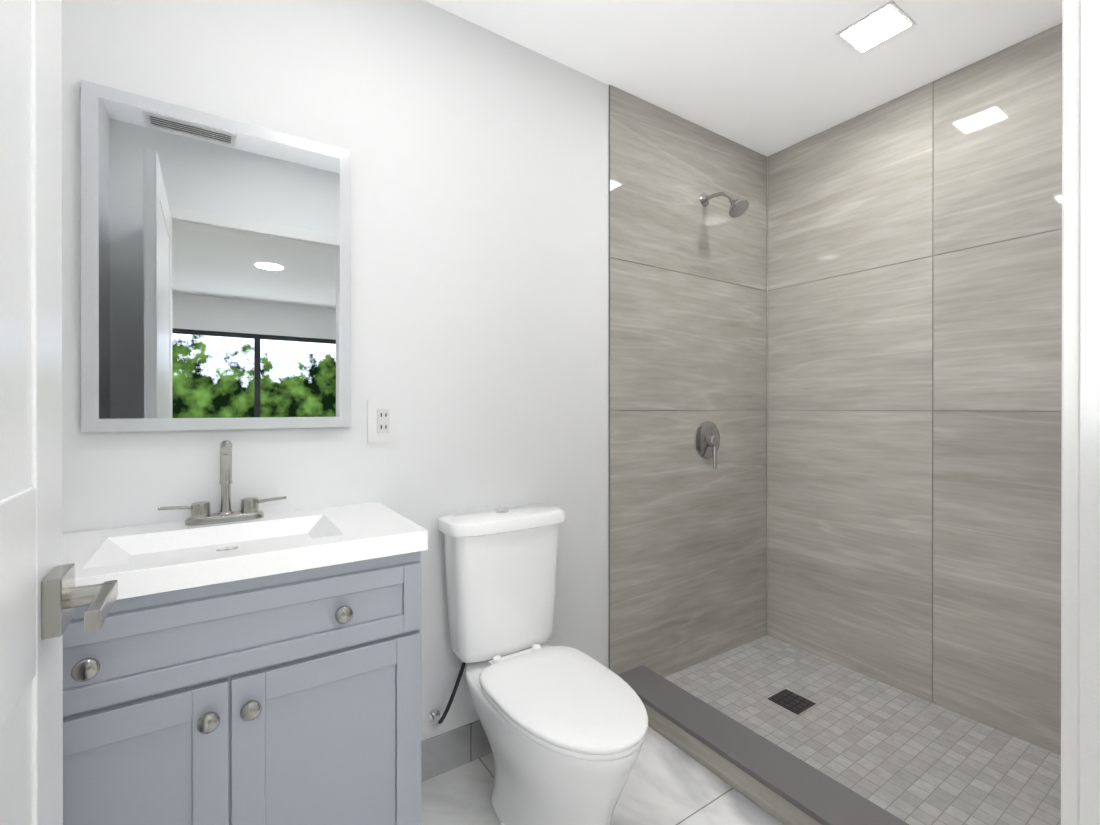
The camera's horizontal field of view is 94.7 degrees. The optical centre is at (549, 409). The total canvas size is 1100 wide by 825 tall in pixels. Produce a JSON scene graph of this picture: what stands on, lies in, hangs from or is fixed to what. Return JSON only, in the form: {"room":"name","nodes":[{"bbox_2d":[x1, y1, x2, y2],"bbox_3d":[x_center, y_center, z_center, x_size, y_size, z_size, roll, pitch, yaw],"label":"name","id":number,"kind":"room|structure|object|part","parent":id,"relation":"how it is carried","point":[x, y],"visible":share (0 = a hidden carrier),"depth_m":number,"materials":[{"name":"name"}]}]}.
{"room":"bathroom","nodes":[
{"label":"bathroom","id":0,"kind":"room"},
{"bbox_2d":[0,0,117,824],"bbox_3d":[-0.418,0.140,0.312,0.155,2.024,0.768,0,0,-34],"label":"entry door","id":1,"kind":"structure","parent":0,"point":[42,596],"depth_m":0.54,"materials":[{"name":"white paint"}]},
{"bbox_3d":[-0.576,0.222,0.549,0.155,0.066,0.133,0,0,-34],"label":"handle","id":2,"kind":"part","parent":1,"relation":"part of","materials":[{"name":"silver metal"}]},
{"bbox_2d":[61,0,608,740],"bbox_3d":[-0.060,-0.059,1.872,2.930,2.440,0.100,0,0,-34],"label":"wall","id":3,"kind":"structure","parent":0,"point":[479,252],"depth_m":1.59,"materials":[{"name":"white paint"}]},
{"bbox_2d":[81,80,350,431],"bbox_3d":[-0.813,-0.342,1.297,0.573,0.787,0.023,0,0,-34],"label":"wall mirror","id":4,"kind":"object","parent":3,"relation":"attached to","point":[215,272],"visible":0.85,"depth_m":1.26,"materials":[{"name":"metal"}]},
{"bbox_2d":[368,400,397,442],"bbox_3d":[-0.498,0.035,1.514,0.088,0.126,0.010,0,0,-34],"label":"electrical outlet plate","id":5,"kind":"object","parent":3,"relation":"attached to","point":[382,420],"visible":1,"depth_m":1.51,"materials":[{"name":"white plastic"}]},
{"bbox_2d":[421,720,491,781],"bbox_3d":[-0.136,1.100,1.757,0.890,0.122,0.010,0,0,-34],"label":"baseboard","id":6,"kind":"structure","parent":3,"relation":"attached to","point":[452,749],"depth_m":1.63,"materials":[{"name":"stone"}]},
{"bbox_2d":[609,85,766,676],"bbox_3d":[0.666,-0.060,2.289,1.038,2.440,0.008,0,0,-34],"label":"wall tile","id":7,"kind":"structure","parent":3,"relation":"attached to","point":[687,358],"depth_m":2.23,"materials":[{"name":"tile"}]},
{"bbox_2d":[695,421,719,468],"bbox_3d":[0.736,0.162,2.296,0.172,0.212,0.059,0,0,-34],"label":"shower valve","id":8,"kind":"object","parent":7,"relation":"attached to","point":[707,439],"visible":1,"depth_m":2.29,"materials":[{"name":"silver metal"}]},
{"bbox_2d":[700,192,748,217],"bbox_3d":[0.762,-0.902,2.214,0.088,0.156,0.222,0,0,-34],"label":"shower head","id":9,"kind":"object","parent":7,"relation":"attached to","point":[738,207],"visible":1,"depth_m":2.17},
{"bbox_2d":[421,726,782,824],"bbox_3d":[0.371,1.202,1.224,2.930,0.080,1.660,0,0,-34],"label":"floor","id":10,"kind":"structure","parent":0,"point":[668,783],"depth_m":1.52,"materials":[{"name":"tile"}]},
{"bbox_2d":[62,440,427,824],"bbox_3d":[-0.707,0.618,1.112,0.766,1.088,0.446,0,0,-34],"label":"bathroom vanity","id":11,"kind":"object","parent":10,"relation":"on","point":[250,663],"visible":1,"depth_m":1.00,"materials":[{"name":"grey paint"}]},
{"bbox_3d":[-0.592,0.494,0.939,0.431,0.178,0.030,0,0,-34],"label":"knob","id":12,"kind":"part","parent":11,"relation":"part of","materials":[{"name":"silver metal"}]},
{"bbox_2d":[62,502,427,599],"bbox_3d":[-0.714,0.299,1.121,0.766,0.046,0.423,0,0,-34],"label":"countertop","id":13,"kind":"structure","parent":11,"relation":"on","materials":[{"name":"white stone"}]},
{"bbox_2d":[158,440,285,525],"bbox_3d":[-0.783,0.175,1.225,0.267,0.202,0.119,0,0,-34],"label":"faucet","id":14,"kind":"object","parent":13,"relation":"on","point":[250,514],"depth_m":1.24,"materials":[{"name":"silver metal"}]},
{"bbox_2d":[428,504,647,824],"bbox_3d":[-0.015,0.745,1.426,0.427,0.833,0.693,0,0,-34],"label":"toilet","id":15,"kind":"object","parent":10,"relation":"on","point":[565,728],"visible":1,"depth_m":1.42,"materials":[{"name":"white ceramic"}]},
{"bbox_3d":[-0.147,0.352,1.636,0.414,0.048,0.186,0,0,-34],"label":"tank lid","id":16,"kind":"part","parent":15,"relation":"part of","materials":[{"name":"white ceramic"}]},
{"bbox_3d":[-0.147,0.573,1.637,0.380,0.393,0.158,0,0,-34],"label":"tank","id":17,"kind":"part","parent":15,"relation":"part of","materials":[{"name":"white ceramic"}]},
{"bbox_3d":[0.036,0.765,1.361,0.350,0.036,0.528,0,0,-34],"label":"seat","id":18,"kind":"part","parent":15,"relation":"part of","materials":[{"name":"white plastic"}]},
{"bbox_2d":[618,665,908,824],"bbox_3d":[0.709,1.111,1.460,0.167,0.102,1.424,0,0,-34],"label":"shower curb","id":19,"kind":"structure","parent":10,"relation":"on","point":[781,785],"depth_m":1.55,"materials":[{"name":"stone"}]},
{"bbox_2d":[664,635,1060,824],"bbox_3d":[1.136,1.155,1.744,0.860,0.012,1.424,0,0,-34],"label":"mosaic shower floor","id":20,"kind":"structure","parent":10,"relation":"on","point":[908,758],"depth_m":1.76,"materials":[{"name":"tile"}]},
{"bbox_2d":[768,689,815,714],"bbox_3d":[0.948,1.147,1.991,0.124,0.004,0.124,0,0,-34],"label":"floor drain","id":21,"kind":"object","parent":20,"relation":"on","point":[795,703],"visible":1,"depth_m":1.99,"materials":[{"name":"metal"}]},
{"bbox_2d":[424,0,1061,156],"bbox_3d":[0.371,-1.328,1.220,2.930,0.100,1.660,0,0,-34],"label":"ceiling","id":22,"kind":"structure","parent":0,"point":[766,78],"depth_m":1.80,"materials":[{"name":"white paint"}]},
{"bbox_2d":[835,0,915,54],"bbox_3d":[1.093,-1.276,1.705,0.174,0.005,0.174,0,0,-34],"label":"recessed light","id":23,"kind":"object","parent":22,"relation":"in","point":[882,24],"visible":1,"depth_m":1.70,"materials":[{"name":"white paint"}]},
{"bbox_2d":[1080,0,1099,824],"bbox_3d":[0.796,-0.057,0.580,2.728,2.440,0.120,0,0,-34],"label":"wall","id":24,"kind":"structure","parent":0,"point":[1090,476],"depth_m":0.40,"materials":[{"name":"white paint"}]},
{"bbox_2d":[1061,0,1080,824],"bbox_3d":[0.135,0.115,0.142,0.886,2.098,0.144,0,0,-34],"label":"door frame","id":25,"kind":"structure","parent":24,"relation":"attached to","point":[1070,418],"depth_m":0.41,"materials":[{"name":"white paint"}]},
{"bbox_3d":[1.577,-0.059,1.962,0.102,2.440,1.560,0,0,-34],"label":"wall","id":26,"kind":"structure","parent":0,"visible":0},
{"bbox_2d":[767,23,1061,754],"bbox_3d":[1.498,-0.059,1.982,0.008,2.440,1.424,0,0,-34],"label":"wall tile","id":27,"kind":"structure","parent":26,"relation":"attached to","point":[914,327],"depth_m":1.99,"materials":[{"name":"tile"}]}
]}

